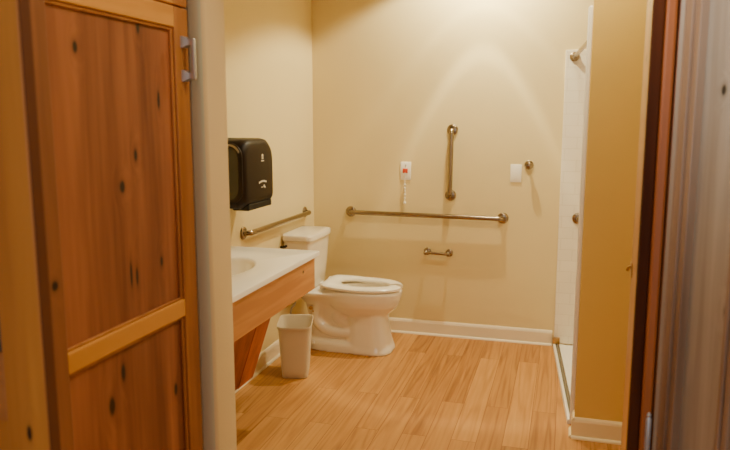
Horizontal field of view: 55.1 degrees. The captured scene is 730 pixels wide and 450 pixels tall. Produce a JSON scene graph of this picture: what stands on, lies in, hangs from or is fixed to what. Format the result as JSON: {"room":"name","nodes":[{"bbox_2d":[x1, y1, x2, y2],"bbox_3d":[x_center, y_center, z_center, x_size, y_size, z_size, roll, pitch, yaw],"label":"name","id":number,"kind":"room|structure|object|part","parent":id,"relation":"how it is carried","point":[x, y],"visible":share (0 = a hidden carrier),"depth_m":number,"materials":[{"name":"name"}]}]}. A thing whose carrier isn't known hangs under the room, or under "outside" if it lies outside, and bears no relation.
{"room":"accessible bathroom","nodes":[
{"label":"accessible bathroom","id":0,"kind":"room"},
{"bbox_2d":[182,0,236,449],"bbox_3d":[-1.106,-0.144,2.097,1.485,2.750,0.126,2,9,16],"label":"wall","id":1,"kind":"structure","parent":0,"point":[212,11],"depth_m":1.90,"materials":[{"name":"beige paint"}]},
{"bbox_2d":[188,0,215,449],"bbox_3d":[-0.432,0.020,1.857,0.033,2.500,0.005,2,9,16],"label":"trim","id":2,"kind":"structure","parent":1,"relation":"attached to","point":[194,13],"depth_m":1.85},
{"bbox_2d":[224,0,313,352],"bbox_3d":[-0.850,-0.383,3.663,0.100,2.750,3.060,2,9,16],"label":"wall","id":3,"kind":"structure","parent":0,"point":[268,43],"depth_m":4.44,"materials":[{"name":"beige paint"}]},
{"bbox_2d":[228,138,272,210],"bbox_3d":[-0.662,-0.278,3.753,0.219,0.370,0.386,2,9,16],"label":"paper towel dispenser","id":4,"kind":"object","parent":3,"relation":"attached to","point":[249,159],"visible":0.75,"depth_m":3.62,"materials":[{"name":"black plastic"}]},
{"bbox_2d":[235,339,279,392],"bbox_3d":[-0.790,0.927,3.846,0.025,0.105,3.060,2,9,16],"label":"baseboard","id":5,"kind":"structure","parent":3,"relation":"attached to","point":[271,353],"depth_m":4.42,"materials":[{"name":"beige paint"}]},
{"bbox_2d":[232,258,314,390],"bbox_3d":[-0.743,0.614,3.029,0.534,0.700,1.605,2,9,16],"label":"vanity base","id":6,"kind":"object","parent":3,"relation":"attached to","point":[252,313],"visible":0.33,"depth_m":3.36,"materials":[{"name":"brown wood"}]},
{"bbox_3d":[-0.794,0.709,2.961,0.190,0.531,1.420,2,9,16],"label":"knee panel","id":7,"kind":"part","parent":6,"relation":"part of","materials":[{"name":"red wood"}]},
{"bbox_2d":[231,246,319,302],"bbox_3d":[-0.730,0.318,2.994,0.552,0.154,1.632,2,9,16],"label":"countertop","id":8,"kind":"structure","parent":6,"relation":"on","point":[252,268],"depth_m":3.41,"materials":[{"name":"white stone"}]},
{"bbox_2d":[231,261,252,275],"bbox_3d":[-0.709,0.285,3.272,0.334,0.136,0.506,2,9,16],"label":"basin","id":9,"kind":"object","parent":8,"relation":"in","point":[238,268],"depth_m":3.48,"materials":[{"name":"white ceramic"}]},
{"bbox_2d":[240,207,310,239],"bbox_3d":[-0.540,-0.022,4.512,0.060,0.080,1.066,2,9,16],"label":"grab rail","id":10,"kind":"object","parent":3,"relation":"attached to","point":[244,232],"visible":1,"depth_m":4.31,"materials":[{"name":"silver metal"}]},
{"bbox_2d":[235,332,620,449],"bbox_3d":[0.309,1.365,1.661,4.600,0.100,6.930,2,9,16],"label":"floor","id":11,"kind":"structure","parent":0,"point":[431,392],"depth_m":3.87,"materials":[{"name":"brown wood"}]},
{"bbox_2d":[0,0,202,449],"bbox_3d":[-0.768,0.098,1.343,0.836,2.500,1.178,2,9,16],"label":"door","id":12,"kind":"structure","parent":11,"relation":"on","point":[99,331],"depth_m":1.48,"materials":[{"name":"wood"}]},
{"bbox_3d":[-0.572,0.227,1.024,0.130,0.102,0.020,2,9,16],"label":"rail","id":13,"kind":"part","parent":12,"relation":"part of","materials":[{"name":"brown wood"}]},
{"bbox_3d":[-0.572,0.732,1.102,0.130,0.920,0.008,2,9,16],"label":"panel","id":14,"kind":"part","parent":12,"relation":"part of","materials":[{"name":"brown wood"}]},
{"bbox_3d":[-0.540,-0.478,1.502,0.021,0.051,0.450,2,9,16],"label":"rail","id":15,"kind":"part","parent":12,"relation":"part of","materials":[{"name":"brown wood"}]},
{"bbox_3d":[-0.544,0.344,1.633,0.007,1.636,0.460,2,9,16],"label":"door","id":16,"kind":"part","parent":12,"relation":"part of","materials":[{"name":"brown wood"}]},
{"bbox_3d":[-0.540,0.247,1.613,0.021,0.045,0.450,2,9,16],"label":"rail","id":17,"kind":"part","parent":12,"relation":"part of","materials":[{"name":"brown wood"}]},
{"bbox_3d":[-0.540,-0.538,1.493,0.021,0.063,0.450,2,9,16],"label":"rail","id":18,"kind":"part","parent":12,"relation":"part of","materials":[{"name":"brown wood"}]},
{"bbox_3d":[-0.441,-0.417,1.761,0.034,0.112,0.026,2,9,16],"label":"handle","id":19,"kind":"part","parent":12,"relation":"part of","materials":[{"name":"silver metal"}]},
{"bbox_2d":[277,314,312,378],"bbox_3d":[-0.423,0.746,4.285,0.210,0.330,0.288,0,9,-1],"label":"waste bin","id":20,"kind":"object","parent":11,"relation":"on","point":[294,330],"visible":1,"depth_m":4.18,"materials":[{"name":"beige plastic"}]},
{"bbox_2d":[280,226,402,355],"bbox_3d":[-0.129,0.444,4.729,0.769,0.794,0.466,2,9,16],"label":"toilet","id":21,"kind":"object","parent":11,"relation":"on","point":[350,313],"visible":0.95,"depth_m":4.63,"materials":[{"name":"white ceramic"}]},
{"bbox_3d":[-0.390,0.251,4.789,0.204,0.347,0.416,2,9,16],"label":"tank","id":22,"kind":"part","parent":21,"relation":"part of","materials":[{"name":"white ceramic"}]},
{"bbox_3d":[-0.387,0.058,4.759,0.222,0.041,0.436,2,9,16],"label":"tank lid","id":23,"kind":"part","parent":21,"relation":"part of","materials":[{"name":"white ceramic"}]},
{"bbox_3d":[-0.114,0.625,4.766,0.738,0.424,0.375,2,9,16],"label":"bowl","id":24,"kind":"part","parent":21,"relation":"part of","materials":[{"name":"white ceramic"}]},
{"bbox_3d":[-0.009,0.394,4.700,0.526,0.045,0.368,2,9,16],"label":"seat","id":25,"kind":"part","parent":21,"relation":"part of","materials":[{"name":"white plastic"}]},
{"bbox_2d":[552,337,572,423],"bbox_3d":[1.600,0.912,4.074,1.009,0.064,1.268,2,9,16],"label":"shower pan","id":26,"kind":"object","parent":11,"relation":"on","point":[565,351],"visible":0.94,"depth_m":4.33,"materials":[{"name":"white plastic"}]},
{"bbox_2d":[312,0,593,345],"bbox_3d":[1.502,-0.529,4.619,4.085,2.750,0.100,2,9,16],"label":"wall","id":27,"kind":"structure","parent":0,"point":[390,78],"depth_m":4.85,"materials":[{"name":"beige paint"}]},
{"bbox_2d":[401,162,410,203],"bbox_3d":[0.285,-0.295,4.944,0.074,0.300,0.025,2,9,16],"label":"station","id":28,"kind":"object","parent":27,"relation":"attached to","point":[405,166],"visible":1,"depth_m":4.93,"materials":[{"name":"white plastic"}]},
{"bbox_3d":[0.288,-0.382,4.939,0.074,0.126,0.007,2,9,16],"label":"plate","id":29,"kind":"part","parent":28,"relation":"part of","materials":[{"name":"white plastic"}]},
{"bbox_2d":[346,206,508,223],"bbox_3d":[0.414,-0.069,4.921,1.166,0.083,0.060,2,9,16],"label":"grab rail","id":30,"kind":"object","parent":27,"relation":"attached to","point":[502,218],"visible":1,"depth_m":4.88,"materials":[{"name":"silver metal"}]},
{"bbox_2d":[424,247,452,256],"bbox_3d":[0.510,0.197,4.927,0.210,0.058,0.074,2,9,16],"label":"paper holder","id":31,"kind":"object","parent":27,"relation":"attached to","point":[427,251],"visible":1,"depth_m":4.91,"materials":[{"name":"silver metal"}]},
{"bbox_2d":[445,124,457,200],"bbox_3d":[0.591,-0.426,4.815,0.081,0.528,0.060,2,9,16],"label":"grab rail","id":32,"kind":"object","parent":27,"relation":"attached to","point":[452,129],"visible":1,"depth_m":4.79,"materials":[{"name":"silver metal"}]},
{"bbox_2d":[389,317,551,345],"bbox_3d":[0.458,0.743,5.052,1.722,0.105,0.025,2,9,16],"label":"baseboard","id":33,"kind":"structure","parent":27,"relation":"attached to","point":[397,325],"depth_m":4.96,"materials":[{"name":"beige paint"}]},
{"bbox_2d":[510,164,521,181],"bbox_3d":[1.020,-0.349,4.731,0.074,0.120,0.007,2,9,16],"label":"switch plate","id":34,"kind":"object","parent":27,"relation":"attached to","point":[516,170],"visible":1,"depth_m":4.73,"materials":[{"name":"white plastic"}]},
{"bbox_2d":[524,161,533,168],"bbox_3d":[1.093,-0.399,4.674,0.060,0.060,0.058,2,9,16],"label":"robe hook","id":35,"kind":"object","parent":27,"relation":"attached to","point":[528,164],"visible":1,"depth_m":4.65,"materials":[{"name":"silver metal"}]},
{"bbox_3d":[1.089,-0.397,4.660,0.050,0.050,0.029,2,9,16],"label":"knob","id":36,"kind":"part","parent":35,"relation":"part of","materials":[{"name":"silver metal"}]},
{"bbox_2d":[554,49,586,343],"bbox_3d":[1.783,-0.140,4.538,1.005,1.965,0.012,2,9,16],"label":"tiled wall","id":37,"kind":"structure","parent":0,"point":[574,88],"depth_m":4.64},
{"bbox_2d":[572,213,578,223],"bbox_3d":[1.726,-0.025,4.533,0.741,0.076,0.060,2,9,16],"label":"grab rail","id":38,"kind":"object","parent":37,"relation":"attached to","point":[575,218],"visible":0.18,"depth_m":4.64,"materials":[{"name":"silver metal"}]},
{"bbox_2d":[570,40,586,61],"bbox_3d":[1.222,-0.997,3.892,0.060,0.075,1.280,2,9,11],"label":"shower rod","id":39,"kind":"object","parent":37,"relation":"attached to","point":[574,56],"visible":0.54,"depth_m":4.31,"materials":[{"name":"silver metal"}]},
{"bbox_3d":[1.222,-0.997,3.892,0.025,0.040,1.276,2,9,11],"label":"rod","id":40,"kind":"part","parent":39,"relation":"part of","materials":[{"name":"silver metal"}]},
{"bbox_2d":[574,0,646,421],"bbox_3d":[1.472,-0.308,3.172,0.893,2.750,0.130,2,9,16],"label":"wall","id":41,"kind":"structure","parent":0,"point":[618,31],"depth_m":3.24,"materials":[{"name":"beige paint"}]},
{"bbox_2d":[569,6,593,423],"bbox_3d":[1.047,-0.007,3.395,0.021,2.032,0.061,2,9,16],"label":"trim","id":42,"kind":"structure","parent":41,"relation":"attached to","point":[590,9],"depth_m":3.36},
{"bbox_2d":[568,410,621,444],"bbox_3d":[1.451,1.004,3.344,0.918,0.105,0.115,2,9,16],"label":"baseboard","id":43,"kind":"structure","parent":41,"relation":"attached to","point":[586,429],"depth_m":3.39,"materials":[{"name":"beige paint"}]},
{"bbox_2d":[626,261,632,277],"bbox_3d":[0.640,0.106,1.689,0.010,0.036,0.036,0,9,-1],"label":"strike plate","id":44,"kind":"object","parent":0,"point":[630,266],"visible":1,"depth_m":1.69,"materials":[{"name":"gold metal"}]},
{"bbox_3d":[1.097,-0.048,1.470,3.100,2.750,0.126,2,9,16],"label":"wall","id":45,"kind":"structure","parent":0,"visible":0},
{"bbox_2d":[621,0,652,449],"bbox_3d":[0.139,0.212,1.789,1.105,2.140,0.134,2,9,16],"label":"trim","id":46,"kind":"structure","parent":45,"relation":"attached to","point":[649,10],"depth_m":1.61,"materials":[{"name":"brown wood"}]},
{"bbox_2d":[626,0,665,449],"bbox_3d":[0.616,0.235,1.571,0.024,2.160,0.022,2,9,16],"label":"trim","id":47,"kind":"structure","parent":45,"relation":"attached to","point":[659,6],"depth_m":1.52,"materials":[{"name":"brown wood"}]},
{"bbox_2d":[638,0,681,449],"bbox_3d":[0.683,0.239,1.550,0.116,2.160,0.033,2,9,16],"label":"trim","id":48,"kind":"structure","parent":45,"relation":"attached to","point":[673,9],"depth_m":1.51,"materials":[{"name":"orange wood"}]},
{"bbox_2d":[644,0,729,449],"bbox_3d":[0.691,0.323,1.160,0.052,2.070,0.800,-1,9,-5],"label":"door","id":49,"kind":"structure","parent":45,"relation":"in","point":[692,411],"depth_m":1.39,"materials":[{"name":"brown wood"}]},
{"bbox_3d":[0.649,0.273,1.488,0.011,2.070,0.064,-1,9,-5],"label":"moulding","id":50,"kind":"part","parent":49,"relation":"part of","materials":[{"name":"brown wood"}]},
{"bbox_3d":[0.680,0.279,1.386,0.016,1.870,0.148,-1,9,-5],"label":"panel","id":51,"kind":"part","parent":49,"relation":"part of","materials":[{"name":"brown wood"}]}
]}

